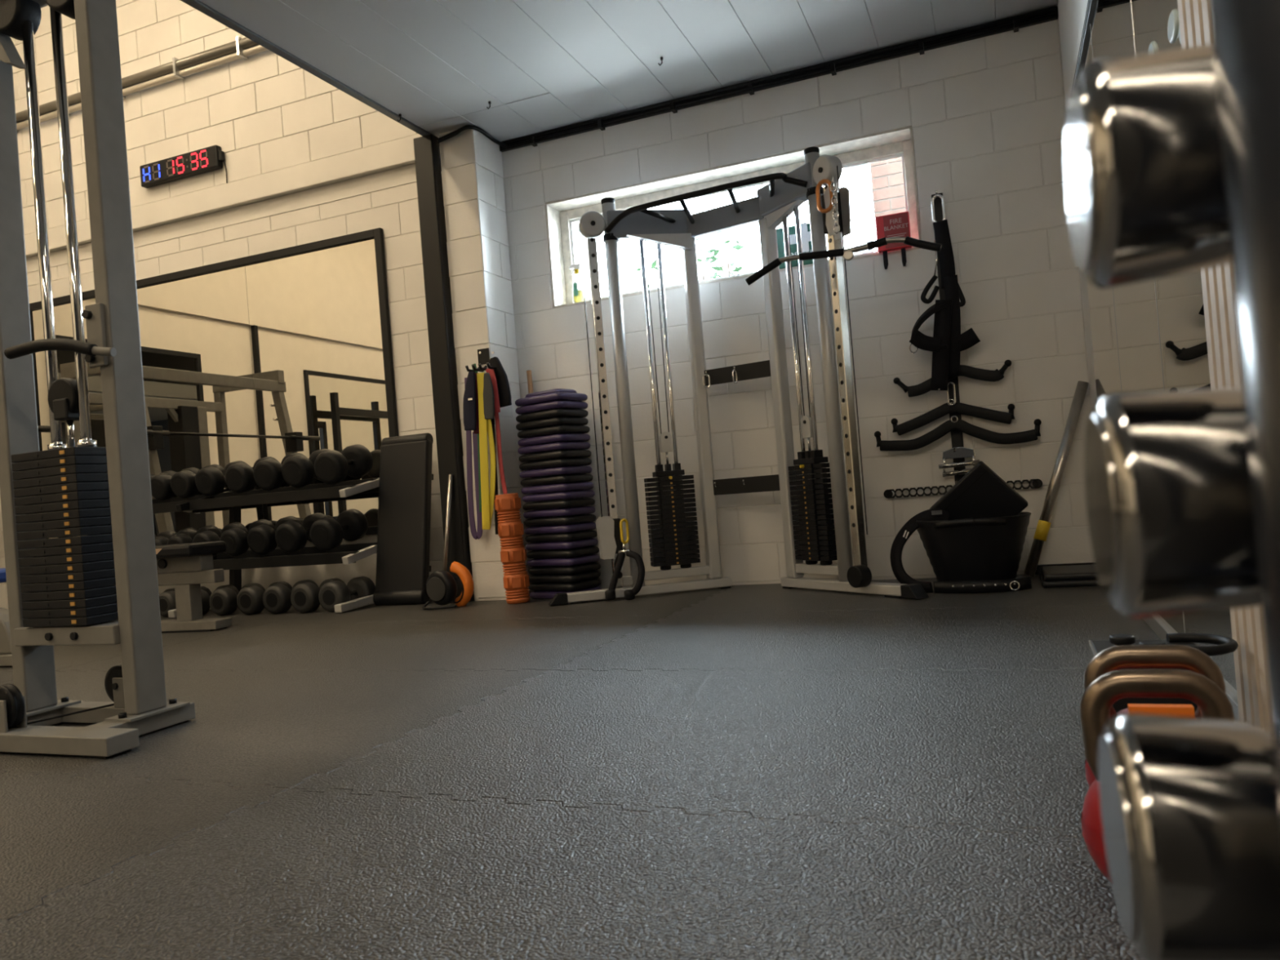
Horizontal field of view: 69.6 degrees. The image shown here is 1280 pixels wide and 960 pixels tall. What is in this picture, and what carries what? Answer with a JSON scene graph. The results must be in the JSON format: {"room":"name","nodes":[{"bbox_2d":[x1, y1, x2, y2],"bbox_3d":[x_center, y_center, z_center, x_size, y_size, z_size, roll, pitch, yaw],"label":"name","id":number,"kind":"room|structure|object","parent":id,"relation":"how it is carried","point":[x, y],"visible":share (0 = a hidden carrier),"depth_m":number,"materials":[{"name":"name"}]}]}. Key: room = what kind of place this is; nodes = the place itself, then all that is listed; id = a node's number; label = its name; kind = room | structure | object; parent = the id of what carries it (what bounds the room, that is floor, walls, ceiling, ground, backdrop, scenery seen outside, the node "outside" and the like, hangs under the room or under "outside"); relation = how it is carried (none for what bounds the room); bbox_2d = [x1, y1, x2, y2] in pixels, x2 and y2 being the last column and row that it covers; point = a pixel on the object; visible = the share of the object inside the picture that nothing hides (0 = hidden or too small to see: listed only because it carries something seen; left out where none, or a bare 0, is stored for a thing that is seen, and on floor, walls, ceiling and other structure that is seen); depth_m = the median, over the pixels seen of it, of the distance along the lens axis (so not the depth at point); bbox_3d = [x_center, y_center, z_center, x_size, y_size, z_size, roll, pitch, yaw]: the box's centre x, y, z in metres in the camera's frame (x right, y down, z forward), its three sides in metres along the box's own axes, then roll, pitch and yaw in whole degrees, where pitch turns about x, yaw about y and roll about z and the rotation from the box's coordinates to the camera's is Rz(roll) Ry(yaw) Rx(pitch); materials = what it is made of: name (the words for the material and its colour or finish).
{"room":"gym","nodes":[
{"label":"gym","id":0,"kind":"room"},
{"bbox_2d":[10,0,440,257],"bbox_3d":[-3.801,-3.496,7.263,5.550,3.050,0.322,-5,-1,22],"label":"wall","id":1,"kind":"structure","parent":0,"point":[281,129],"depth_m":6.90,"materials":[{"name":"white brick"}]},
{"bbox_2d":[15,35,267,132],"bbox_3d":[-3.735,-3.069,7.027,5.280,0.133,0.082,-5,-1,22],"label":"conduit","id":2,"kind":"object","parent":1,"relation":"attached to","point":[244,47],"visible":0.53,"depth_m":6.92,"materials":[{"name":"grey metal"}]},
{"bbox_2d":[139,145,227,188],"bbox_3d":[-3.446,-2.305,6.945,0.818,0.283,0.060,-5,-1,22],"label":"timer","id":3,"kind":"object","parent":1,"relation":"attached to","point":[207,159],"visible":1,"depth_m":6.91,"materials":[{"name":"black plastic"}]},
{"bbox_2d":[439,128,533,600],"bbox_3d":[-0.935,-0.677,5.997,0.254,3.050,0.551,-5,-1,22],"label":"pillar","id":4,"kind":"structure","parent":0,"point":[472,171],"depth_m":5.77,"materials":[{"name":"white"}]},
{"bbox_2d":[465,347,495,372],"bbox_3d":[-0.959,-0.740,5.622,0.164,0.152,0.164,-5,-1,22],"label":"rack","id":5,"kind":"object","parent":4,"relation":"attached to","point":[483,356],"visible":0.92,"depth_m":5.70,"materials":[{"name":"black metal"}]},
{"bbox_2d":[464,377,482,539],"bbox_3d":[-1.036,-0.133,5.687,0.107,1.003,0.007,-5,-1,22],"label":"band","id":6,"kind":"object","parent":5,"relation":"hanging from","point":[477,534],"visible":0.75,"depth_m":5.69,"materials":[{"name":"purple rubber"}]},
{"bbox_2d":[476,372,490,529],"bbox_3d":[-0.948,-0.174,5.581,0.100,0.951,0.006,-5,-1,22],"label":"band","id":7,"kind":"object","parent":5,"relation":"hanging from","point":[482,422],"visible":1,"depth_m":5.58,"materials":[{"name":"yellow rubber"}]},
{"bbox_2d":[0,19,1093,608],"bbox_3d":[-1.797,-0.627,6.557,9.340,3.100,0.264,-5,-1,22],"label":"wall","id":8,"kind":"structure","parent":0,"point":[983,118],"depth_m":5.36,"materials":[{"name":"white"}]},
{"bbox_2d":[29,227,398,538],"bbox_3d":[-3.389,-0.551,7.031,3.630,2.110,0.034,-5,-1,22],"label":"wall mirror","id":9,"kind":"object","parent":8,"relation":"attached to","point":[277,354],"visible":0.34,"depth_m":6.79,"materials":[{"name":"black mirror"}]},
{"bbox_2d":[560,139,919,304],"bbox_3d":[0.551,-1.535,5.705,2.256,0.656,0.070,-5,-1,22],"label":"window","id":10,"kind":"structure","parent":8,"relation":"in","point":[898,149],"depth_m":5.66,"materials":[{"name":"white wood"}]},
{"bbox_2d":[499,5,1057,151],"bbox_3d":[0.626,-2.297,5.396,3.334,0.071,0.060,-5,-1,22],"label":"trim","id":11,"kind":"structure","parent":8,"relation":"attached to","point":[1014,23],"depth_m":5.28,"materials":[{"name":"black metal"}]},
{"bbox_2d":[776,222,813,269],"bbox_3d":[0.937,-1.362,5.377,0.283,0.243,0.102,-5,-1,22],"label":"box","id":12,"kind":"object","parent":8,"relation":"on","point":[805,228],"visible":0.3,"depth_m":5.34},
{"bbox_2d":[875,211,911,269],"bbox_3d":[1.410,-1.324,5.108,0.179,0.294,0.052,-5,-1,22],"label":"blanket","id":13,"kind":"object","parent":8,"relation":"attached to","point":[897,224],"visible":0.98,"depth_m":5.09,"materials":[{"name":"red plastic"}]},
{"bbox_2d":[931,190,965,484],"bbox_3d":[1.673,-0.770,4.996,0.060,1.596,0.089,-5,-1,22],"label":"rail","id":14,"kind":"object","parent":8,"relation":"attached to","point":[957,437],"visible":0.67,"depth_m":5.03,"materials":[{"name":"black metal"}]},
{"bbox_2d":[908,302,951,353],"bbox_3d":[1.554,-0.819,4.934,0.232,0.288,0.116,-5,-1,22],"label":"ankle cuff","id":15,"kind":"object","parent":14,"relation":"hanging from","point":[920,340],"visible":0.98,"depth_m":4.90,"materials":[{"name":"black fabric"}]},
{"bbox_2d":[930,299,952,391],"bbox_3d":[1.605,-0.718,4.902,0.146,0.487,0.021,-5,-1,22],"label":"strap","id":16,"kind":"object","parent":15,"relation":"hanging from","point":[942,319],"visible":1,"depth_m":4.90,"materials":[{"name":"black fabric"}]},
{"bbox_2d":[930,194,946,222],"bbox_3d":[1.610,-1.459,4.970,0.071,0.166,0.016,-5,-1,22],"label":"carabiner","id":17,"kind":"object","parent":14,"relation":"hanging from","point":[940,196],"visible":1,"depth_m":4.96,"materials":[{"name":"silver metal"}]},
{"bbox_2d":[920,219,965,306],"bbox_3d":[1.613,-1.154,4.949,0.226,0.482,0.058,-5,-1,22],"label":"strap","id":18,"kind":"object","parent":17,"relation":"hanging from","point":[941,230],"visible":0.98,"depth_m":4.94,"materials":[{"name":"black fabric"}]},
{"bbox_2d":[943,274,960,376],"bbox_3d":[1.663,-0.820,4.915,0.100,0.535,0.023,-5,-1,22],"label":"strap","id":19,"kind":"object","parent":18,"relation":"hanging from","point":[951,283],"visible":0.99,"depth_m":4.90,"materials":[{"name":"black fabric"}]},
{"bbox_2d":[893,360,1011,397],"bbox_3d":[1.685,-0.544,4.979,0.610,0.143,0.040,-5,-1,22],"label":"bar","id":20,"kind":"object","parent":14,"relation":"attached to","point":[968,371],"visible":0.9,"depth_m":4.93,"materials":[{"name":"black metal"}]},
{"bbox_2d":[890,399,1014,435],"bbox_3d":[1.689,-0.353,4.995,0.640,0.172,0.044,-5,-1,22],"label":"bar","id":21,"kind":"object","parent":14,"relation":"hanging from","point":[944,409],"visible":1,"depth_m":4.97,"materials":[{"name":"black metal"}]},
{"bbox_2d":[874,415,1041,450],"bbox_3d":[1.702,-0.258,4.969,0.855,0.179,0.048,-5,-1,22],"label":"bar","id":22,"kind":"object","parent":14,"relation":"hanging from","point":[963,426],"visible":1,"depth_m":4.95,"materials":[{"name":"black metal"}]},
{"bbox_2d":[0,574,1160,959],"bbox_3d":[-3.473,0.956,2.004,9.340,0.100,9.900,-5,-1,22],"label":"floor","id":23,"kind":"structure","parent":0,"point":[765,771],"depth_m":1.91,"materials":[{"name":"black rubber"}]},
{"bbox_2d":[0,568,12,666],"bbox_3d":[-3.419,0.696,4.613,1.060,0.470,0.300,-5,-1,22],"label":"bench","id":24,"kind":"object","parent":23,"relation":"on","point":[6,660],"visible":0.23,"depth_m":4.45,"materials":[{"name":"blue metal"}]},
{"bbox_2d":[0,0,195,758],"bbox_3d":[-1.938,-0.409,2.863,1.065,2.400,0.405,-5,-1,22],"label":"cable machine","id":25,"kind":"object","parent":23,"relation":"on","point":[63,590],"depth_m":2.80,"materials":[{"name":"silver metal"}]},
{"bbox_2d":[155,541,231,633],"bbox_3d":[-3.033,0.659,5.522,1.310,0.505,0.303,-5,-1,18],"label":"bench","id":26,"kind":"object","parent":23,"relation":"on","point":[185,566],"visible":0.41,"depth_m":5.36,"materials":[{"name":"black metal"}]},
{"bbox_2d":[208,582,265,615],"bbox_3d":[-2.720,0.806,6.242,0.178,0.178,0.362,-5,-1,22],"label":"dumbbell","id":27,"kind":"object","parent":23,"relation":"on","point":[222,602],"visible":0.53,"depth_m":6.08,"materials":[{"name":"rubber"}]},
{"bbox_2d":[236,581,292,614],"bbox_3d":[-2.498,0.786,6.154,0.181,0.181,0.362,-5,-1,22],"label":"dumbbell","id":28,"kind":"object","parent":23,"relation":"on","point":[249,599],"visible":0.46,"depth_m":5.99,"materials":[{"name":"rubber"}]},
{"bbox_2d":[151,477,379,617],"bbox_3d":[-2.948,0.426,6.454,2.615,0.967,0.702,-5,-1,22],"label":"dumbbell rack","id":29,"kind":"object","parent":23,"relation":"on","point":[348,553],"visible":0.34,"depth_m":6.12,"materials":[{"name":"black metal"}]},
{"bbox_2d":[170,464,226,498],"bbox_3d":[-3.100,0.007,6.485,0.191,0.238,0.377,-5,-1,22],"label":"dumbbell","id":30,"kind":"object","parent":29,"relation":"on","point":[183,485],"visible":0.52,"depth_m":6.32,"materials":[{"name":"black rubber"}]},
{"bbox_2d":[195,460,246,496],"bbox_3d":[-2.888,-0.013,6.400,0.197,0.243,0.378,-5,-1,22],"label":"dumbbell","id":31,"kind":"object","parent":29,"relation":"on","point":[210,481],"visible":0.62,"depth_m":6.24,"materials":[{"name":"black rubber"}]},
{"bbox_2d":[219,519,274,556],"bbox_3d":[-2.676,0.393,6.303,0.191,0.237,0.377,-5,-1,22],"label":"dumbbell","id":32,"kind":"object","parent":29,"relation":"on","point":[235,539],"visible":0.55,"depth_m":6.14,"materials":[{"name":"black rubber"}]},
{"bbox_2d":[224,456,279,493],"bbox_3d":[-2.638,-0.037,6.301,0.202,0.249,0.379,-5,-1,22],"label":"dumbbell","id":33,"kind":"object","parent":29,"relation":"on","point":[239,477],"visible":0.5,"depth_m":6.14,"materials":[{"name":"black rubber"}]},
{"bbox_2d":[246,515,302,555],"bbox_3d":[-2.454,0.371,6.215,0.198,0.244,0.378,-5,-1,22],"label":"dumbbell","id":34,"kind":"object","parent":29,"relation":"on","point":[261,540],"visible":0.62,"depth_m":6.06,"materials":[{"name":"black rubber"}]},
{"bbox_2d":[253,453,304,490],"bbox_3d":[-2.406,-0.059,6.209,0.208,0.254,0.379,-5,-1,22],"label":"dumbbell","id":35,"kind":"object","parent":29,"relation":"on","point":[267,473],"visible":0.52,"depth_m":6.04,"materials":[{"name":"black rubber"}]},
{"bbox_2d":[275,512,328,553],"bbox_3d":[-2.232,0.349,6.127,0.205,0.251,0.379,-5,-1,22],"label":"dumbbell","id":36,"kind":"object","parent":29,"relation":"on","point":[291,536],"visible":0.69,"depth_m":5.97,"materials":[{"name":"black rubber"}]},
{"bbox_2d":[281,448,330,488],"bbox_3d":[-2.184,-0.081,6.121,0.214,0.260,0.380,-5,-1,22],"label":"dumbbell","id":37,"kind":"object","parent":29,"relation":"on","point":[298,471],"visible":0.54,"depth_m":5.96,"materials":[{"name":"black rubber"}]},
{"bbox_2d":[309,508,368,551],"bbox_3d":[-1.964,0.324,6.020,0.212,0.257,0.380,-5,-1,22],"label":"dumbbell","id":38,"kind":"object","parent":29,"relation":"on","point":[326,534],"visible":1,"depth_m":5.89,"materials":[{"name":"black rubber"}]},
{"bbox_2d":[314,444,373,484],"bbox_3d":[-1.934,-0.104,6.021,0.220,0.265,0.381,-5,-1,22],"label":"dumbbell","id":39,"kind":"object","parent":29,"relation":"on","point":[331,467],"visible":1,"depth_m":5.89,"materials":[{"name":"black rubber"}]},
{"bbox_2d":[262,579,319,613],"bbox_3d":[-2.294,0.767,6.073,0.184,0.184,0.362,-5,-1,22],"label":"dumbbell","id":40,"kind":"object","parent":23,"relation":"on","point":[276,598],"visible":0.59,"depth_m":5.91,"materials":[{"name":"rubber"}]},
{"bbox_2d":[290,577,345,613],"bbox_3d":[-2.081,0.748,5.989,0.187,0.187,0.362,-5,-1,22],"label":"dumbbell","id":41,"kind":"object","parent":23,"relation":"on","point":[304,597],"visible":0.52,"depth_m":5.83,"materials":[{"name":"rubber"}]},
{"bbox_2d":[318,576,375,612],"bbox_3d":[-1.873,0.729,5.906,0.190,0.190,0.362,-5,-1,22],"label":"dumbbell","id":42,"kind":"object","parent":23,"relation":"on","point":[331,593],"visible":0.84,"depth_m":5.76,"materials":[{"name":"rubber"}]},
{"bbox_2d":[373,432,433,605],"bbox_3d":[-1.534,0.254,6.004,0.380,1.099,0.297,-5,-1,22],"label":"bench","id":43,"kind":"object","parent":23,"relation":"on","point":[403,568],"visible":0.98,"depth_m":5.95,"materials":[{"name":"black leather"}]},
{"bbox_2d":[413,133,475,603],"bbox_3d":[-1.247,-0.698,5.805,0.165,2.936,0.115,-5,-1,22],"label":"steel column","id":44,"kind":"structure","parent":23,"relation":"on","point":[426,148],"depth_m":5.77,"materials":[{"name":"black metal"}]},
{"bbox_2d":[422,561,474,609],"bbox_3d":[-1.155,0.635,5.514,0.315,0.286,0.158,-5,-1,4],"label":"roller","id":45,"kind":"object","parent":23,"relation":"on","point":[442,587],"visible":1,"depth_m":5.49,"materials":[{"name":"black plastic"}]},
{"bbox_2d":[494,493,529,604],"bbox_3d":[-0.760,0.407,5.492,0.171,0.654,0.160,-5,-1,22],"label":"foam roller","id":46,"kind":"object","parent":23,"relation":"on","point":[510,526],"visible":1,"depth_m":5.43,"materials":[{"name":"orange plastic"}]},
{"bbox_2d":[529,586,602,599],"bbox_3d":[-0.452,0.685,5.629,0.385,0.048,0.285,-5,-1,37],"label":"step platform","id":47,"kind":"object","parent":23,"relation":"on","point":[535,594],"visible":0.44,"depth_m":5.55,"materials":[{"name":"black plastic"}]},
{"bbox_2d":[528,577,600,591],"bbox_3d":[-0.460,0.637,5.628,0.385,0.048,0.285,-5,-1,37],"label":"step platform","id":48,"kind":"object","parent":47,"relation":"on","point":[573,586],"visible":0.66,"depth_m":5.51,"materials":[{"name":"black plastic"}]},
{"bbox_2d":[528,570,600,582],"bbox_3d":[-0.464,0.588,5.626,0.385,0.048,0.285,-5,-1,36],"label":"step platform","id":49,"kind":"object","parent":48,"relation":"on","point":[565,578],"visible":0.66,"depth_m":5.50,"materials":[{"name":"black plastic"}]},
{"bbox_2d":[528,562,600,574],"bbox_3d":[-0.462,0.538,5.630,0.385,0.048,0.285,-5,-1,37],"label":"step platform","id":50,"kind":"object","parent":49,"relation":"on","point":[585,567],"visible":0.7,"depth_m":5.51,"materials":[{"name":"black plastic"}]},
{"bbox_2d":[527,554,599,566],"bbox_3d":[-0.468,0.489,5.623,0.385,0.048,0.285,-5,-1,37],"label":"step platform","id":51,"kind":"object","parent":50,"relation":"on","point":[558,562],"visible":0.79,"depth_m":5.50,"materials":[{"name":"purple plastic"}]},
{"bbox_2d":[526,546,599,558],"bbox_3d":[-0.471,0.440,5.625,0.385,0.048,0.285,-5,-1,36],"label":"step platform","id":52,"kind":"object","parent":51,"relation":"on","point":[578,552],"visible":0.74,"depth_m":5.51,"materials":[{"name":"black plastic"}]},
{"bbox_2d":[525,537,598,550],"bbox_3d":[-0.477,0.391,5.629,0.385,0.048,0.285,-5,-1,37],"label":"step platform","id":53,"kind":"object","parent":52,"relation":"on","point":[582,543],"visible":0.81,"depth_m":5.51,"materials":[{"name":"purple plastic"}]},
{"bbox_2d":[524,529,597,542],"bbox_3d":[-0.480,0.342,5.628,0.385,0.048,0.285,-5,-1,37],"label":"step platform","id":54,"kind":"object","parent":53,"relation":"on","point":[567,536],"visible":0.8,"depth_m":5.51,"materials":[{"name":"black plastic"}]},
{"bbox_2d":[524,521,596,534],"bbox_3d":[-0.486,0.293,5.633,0.385,0.048,0.285,-5,-1,36],"label":"step platform","id":55,"kind":"object","parent":54,"relation":"on","point":[565,528],"visible":0.82,"depth_m":5.51,"materials":[{"name":"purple plastic"}]},
{"bbox_2d":[523,514,595,526],"bbox_3d":[-0.490,0.244,5.627,0.385,0.048,0.285,-5,-1,37],"label":"step platform","id":56,"kind":"object","parent":55,"relation":"on","point":[562,520],"visible":0.9,"depth_m":5.51,"materials":[{"name":"black plastic"}]},
{"bbox_2d":[523,506,595,518],"bbox_3d":[-0.494,0.195,5.634,0.385,0.048,0.285,-5,-1,37],"label":"step platform","id":57,"kind":"object","parent":56,"relation":"on","point":[570,511],"visible":0.94,"depth_m":5.52,"materials":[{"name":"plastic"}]},
{"bbox_2d":[522,497,595,510],"bbox_3d":[-0.497,0.146,5.629,0.385,0.048,0.285,-5,-1,37],"label":"step platform","id":58,"kind":"object","parent":57,"relation":"on","point":[581,501],"visible":0.98,"depth_m":5.51,"materials":[{"name":"black plastic"}]},
{"bbox_2d":[522,489,595,502],"bbox_3d":[-0.498,0.097,5.634,0.385,0.048,0.285,-5,-1,36],"label":"step platform","id":59,"kind":"object","parent":58,"relation":"on","point":[582,493],"visible":1,"depth_m":5.51,"materials":[{"name":"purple plastic"}]},
{"bbox_2d":[520,481,594,494],"bbox_3d":[-0.505,0.048,5.633,0.385,0.048,0.285,-5,-1,37],"label":"step platform","id":60,"kind":"object","parent":59,"relation":"on","point":[567,486],"visible":1,"depth_m":5.51,"materials":[{"name":"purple plastic"}]},
{"bbox_2d":[520,473,593,486],"bbox_3d":[-0.509,-0.001,5.637,0.385,0.048,0.285,-5,-1,36],"label":"step platform","id":61,"kind":"object","parent":60,"relation":"on","point":[566,478],"visible":0.95,"depth_m":5.52,"materials":[{"name":"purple plastic"}]},
{"bbox_2d":[519,466,591,478],"bbox_3d":[-0.516,-0.050,5.634,0.385,0.048,0.285,-5,-1,36],"label":"step platform","id":62,"kind":"object","parent":61,"relation":"on","point":[564,470],"visible":0.93,"depth_m":5.51,"materials":[{"name":"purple plastic"}]},
{"bbox_2d":[519,457,591,470],"bbox_3d":[-0.518,-0.099,5.638,0.385,0.048,0.285,-5,-1,37],"label":"step platform","id":63,"kind":"object","parent":62,"relation":"on","point":[563,462],"visible":0.93,"depth_m":5.52,"materials":[{"name":"black plastic"}]},
{"bbox_2d":[519,449,591,462],"bbox_3d":[-0.519,-0.148,5.636,0.385,0.048,0.285,-5,-1,36],"label":"step platform","id":64,"kind":"object","parent":63,"relation":"on","point":[562,454],"visible":0.9,"depth_m":5.52,"materials":[{"name":"black plastic"}]},
{"bbox_2d":[517,441,590,454],"bbox_3d":[-0.526,-0.197,5.640,0.385,0.048,0.285,-5,-1,36],"label":"step platform","id":65,"kind":"object","parent":64,"relation":"on","point":[560,446],"visible":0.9,"depth_m":5.52,"materials":[{"name":"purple plastic"}]},
{"bbox_2d":[517,433,590,446],"bbox_3d":[-0.526,-0.246,5.638,0.385,0.048,0.285,-5,-1,37],"label":"step platform","id":66,"kind":"object","parent":65,"relation":"on","point":[558,437],"visible":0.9,"depth_m":5.52,"materials":[{"name":"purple plastic"}]},
{"bbox_2d":[517,425,590,438],"bbox_3d":[-0.529,-0.295,5.637,0.385,0.048,0.285,-5,-1,36],"label":"step platform","id":67,"kind":"object","parent":66,"relation":"on","point":[557,429],"visible":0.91,"depth_m":5.52,"materials":[{"name":"black plastic"}]},
{"bbox_2d":[515,417,588,430],"bbox_3d":[-0.538,-0.344,5.638,0.385,0.048,0.285,-5,-1,37],"label":"step platform","id":68,"kind":"object","parent":67,"relation":"on","point":[555,421],"visible":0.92,"depth_m":5.52,"materials":[{"name":"black plastic"}]},
{"bbox_2d":[515,408,588,422],"bbox_3d":[-0.538,-0.394,5.636,0.385,0.048,0.285,-5,-1,37],"label":"step platform","id":69,"kind":"object","parent":68,"relation":"on","point":[553,413],"visible":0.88,"depth_m":5.52,"materials":[{"name":"black plastic"}]},
{"bbox_2d":[515,400,587,414],"bbox_3d":[-0.541,-0.443,5.642,0.385,0.048,0.285,-5,-1,36],"label":"step platform","id":70,"kind":"object","parent":69,"relation":"on","point":[555,404],"visible":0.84,"depth_m":5.52,"materials":[{"name":"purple plastic"}]},
{"bbox_2d":[515,388,587,406],"bbox_3d":[-0.544,-0.504,5.641,0.385,0.073,0.285,-5,-1,36],"label":"step platform","id":71,"kind":"object","parent":70,"relation":"on","point":[556,394],"visible":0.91,"depth_m":5.53,"materials":[{"name":"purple plastic"}]},
{"bbox_2d":[548,146,928,605],"bbox_3d":[0.456,-0.522,5.045,2.091,2.300,0.708,-5,-1,26],"label":"trainer","id":72,"kind":"object","parent":23,"relation":"on","point":[809,527],"visible":0.99,"depth_m":5.12,"materials":[{"name":"silver metal"}]},
{"bbox_2d":[619,518,629,543],"bbox_3d":[-0.088,0.290,5.222,0.061,0.146,0.016,-4,-1,-42],"label":"carabiner","id":73,"kind":"object","parent":72,"relation":"hanging from","point":[623,541],"visible":1,"depth_m":5.21,"materials":[{"name":"yellow metal"}]},
{"bbox_2d":[604,543,644,599],"bbox_3d":[-0.085,0.512,5.176,0.231,0.313,0.128,-5,-1,22],"label":"rope","id":74,"kind":"object","parent":73,"relation":"hanging from","point":[610,594],"visible":1,"depth_m":5.16,"materials":[{"name":"black fabric"}]},
{"bbox_2d":[745,235,942,285],"bbox_3d":[0.995,-1.108,4.596,0.974,0.129,0.038,-5,-1,22],"label":"bar","id":75,"kind":"object","parent":72,"relation":"hanging from","point":[847,254],"visible":1,"depth_m":4.57,"materials":[{"name":"metal"}]},
{"bbox_2d":[915,511,1031,581],"bbox_3d":[1.665,0.352,4.594,0.556,0.354,0.560,-5,-1,22],"label":"tub","id":76,"kind":"object","parent":23,"relation":"on","point":[990,548],"visible":0.72,"depth_m":4.40,"materials":[{"name":"black plastic"}]},
{"bbox_2d":[889,508,950,592],"bbox_3d":[1.395,0.354,4.545,0.308,0.408,0.154,-5,-1,11],"label":"belt","id":77,"kind":"object","parent":76,"relation":"in","point":[911,526],"visible":0.85,"depth_m":4.58,"materials":[{"name":"black"}]},
{"bbox_2d":[928,461,1027,519],"bbox_3d":[1.687,0.136,4.604,0.465,0.458,0.136,-5,-1,32],"label":"square cushion","id":78,"kind":"object","parent":76,"relation":"in","point":[980,493],"visible":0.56,"depth_m":4.55,"materials":[{"name":"black leather"}]},
{"bbox_2d":[933,576,1031,593],"bbox_3d":[1.619,0.500,4.350,0.440,0.056,0.086,-5,-1,14],"label":"metal bar","id":79,"kind":"object","parent":23,"relation":"on","point":[1024,583],"visible":1,"depth_m":4.32,"materials":[{"name":"black metal"}]},
{"bbox_2d":[1024,381,1088,576],"bbox_3d":[2.159,-0.006,4.778,0.392,0.991,0.061,-5,-1,9],"label":"tube","id":80,"kind":"object","parent":23,"relation":"on","point":[1043,525],"visible":1,"depth_m":4.76,"materials":[{"name":"grey metal"}]},
{"bbox_2d":[1039,564,1100,587],"bbox_3d":[2.104,0.464,4.467,0.300,0.061,0.400,-5,-1,22],"label":"mat","id":81,"kind":"object","parent":23,"relation":"on","point":[1072,575],"visible":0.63,"depth_m":4.33,"materials":[{"name":"black plastic"}]},
{"bbox_2d":[1084,644,1225,786],"bbox_3d":[0.804,0.409,1.431,0.211,0.304,0.211,-5,-1,22],"label":"kettlebell","id":82,"kind":"object","parent":23,"relation":"on","point":[1122,656],"visible":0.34,"depth_m":1.41,"materials":[{"name":"orange metal"}]},
{"bbox_2d":[1080,669,1235,882],"bbox_3d":[0.694,0.410,1.227,0.201,0.314,0.201,-5,-1,22],"label":"kettlebell","id":83,"kind":"object","parent":23,"relation":"on","point":[1097,700],"visible":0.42,"depth_m":1.22,"materials":[{"name":"red metal"}]},
{"bbox_2d":[1088,632,1238,713],"bbox_3d":[1.060,0.431,1.850,0.257,0.230,0.220,-5,-1,22],"label":"kettlebell","id":84,"kind":"object","parent":23,"relation":"on","point":[1224,645],"visible":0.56,"depth_m":1.85,"materials":[{"name":"black metal"}]},
{"bbox_2d":[1208,0,1279,813],"bbox_3d":[0.304,0.087,0.364,0.240,1.000,0.300,-5,-1,22],"label":"stand","id":85,"kind":"object","parent":23,"relation":"on","point":[1246,33],"visible":1,"depth_m":0.29,"materials":[{"name":"black"}]},
{"bbox_2d":[1064,43,1231,288],"bbox_3d":[0.308,-0.140,0.359,0.252,0.095,0.095,-5,-1,19],"label":"dumbbell","id":86,"kind":"object","parent":85,"relation":"on","point":[1145,193],"visible":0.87,"depth_m":0.36,"materials":[{"name":"silver metal"}]},
{"bbox_2d":[1084,388,1261,617],"bbox_3d":[0.318,0.001,0.359,0.252,0.097,0.097,-5,-1,19],"label":"dumbbell","id":87,"kind":"object","parent":85,"relation":"on","point":[1169,503],"visible":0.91,"depth_m":0.36,"materials":[{"name":"silver metal"}]},
{"bbox_2d":[1097,712,1279,959],"bbox_3d":[0.322,0.142,0.354,0.252,0.101,0.101,-5,-1,19],"label":"dumbbell","id":88,"kind":"object","parent":85,"relation":"on","point":[1189,806],"visible":1,"depth_m":0.35,"materials":[{"name":"silver metal"}]},
{"bbox_2d":[180,0,1057,144],"bbox_3d":[-1.278,-2.337,1.072,3.675,0.283,9.500,-5,-1,22],"label":"ceiling","id":89,"kind":"structure","parent":0,"point":[508,69],"depth_m":4.82,"materials":[{"name":"grey metal"}]},
{"bbox_2d":[1057,0,1097,413],"bbox_3d":[1.458,-2.434,2.715,0.200,6.100,4.830,-5,-1,22],"label":"wall","id":90,"kind":"structure","parent":0,"point":[1071,13],"depth_m":4.51,"materials":[{"name":"white paint"}]},
{"bbox_2d":[1072,0,1239,720],"bbox_3d":[1.671,-0.640,3.176,0.019,2.300,2.660,-5,-1,22],"label":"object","id":91,"kind":"structure","parent":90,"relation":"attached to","point":[1147,335],"depth_m":2.69,"materials":[{"name":"white"}]},
{"bbox_2d":[1177,0,1272,736],"bbox_3d":[0.884,-0.686,1.214,0.027,2.430,1.535,-5,-1,22],"label":"panelling","id":92,"kind":"object","parent":90,"relation":"attached to","point":[1194,15],"depth_m":1.79,"materials":[{"name":"white"}]},
{"label":"outside","id":93,"kind":"structure","parent":0,"visible":0},
{"bbox_3d":[3.257,0.671,12.136,15.000,0.250,13.700,-5,-1,22],"label":"ground","id":94,"kind":"structure","parent":93,"visible":0},
{"bbox_2d":[681,230,746,280],"bbox_3d":[0.722,-0.639,7.027,0.649,2.640,0.803,-5,-1,22],"label":"shrub","id":95,"kind":"object","parent":94,"relation":"on","point":[716,251],"visible":0.11,"depth_m":7.05,"materials":[{"name":"green plant"}]},
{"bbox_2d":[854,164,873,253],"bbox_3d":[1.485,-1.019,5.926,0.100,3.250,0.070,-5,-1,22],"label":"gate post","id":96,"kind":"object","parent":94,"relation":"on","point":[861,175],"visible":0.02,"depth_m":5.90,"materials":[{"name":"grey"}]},
{"bbox_2d":[870,156,906,251],"bbox_3d":[2.326,-1.287,5.797,1.556,3.650,0.302,-5,-1,22],"label":"wall","id":97,"kind":"structure","parent":94,"relation":"on","point":[886,175],"depth_m":5.92,"materials":[{"name":"red"}]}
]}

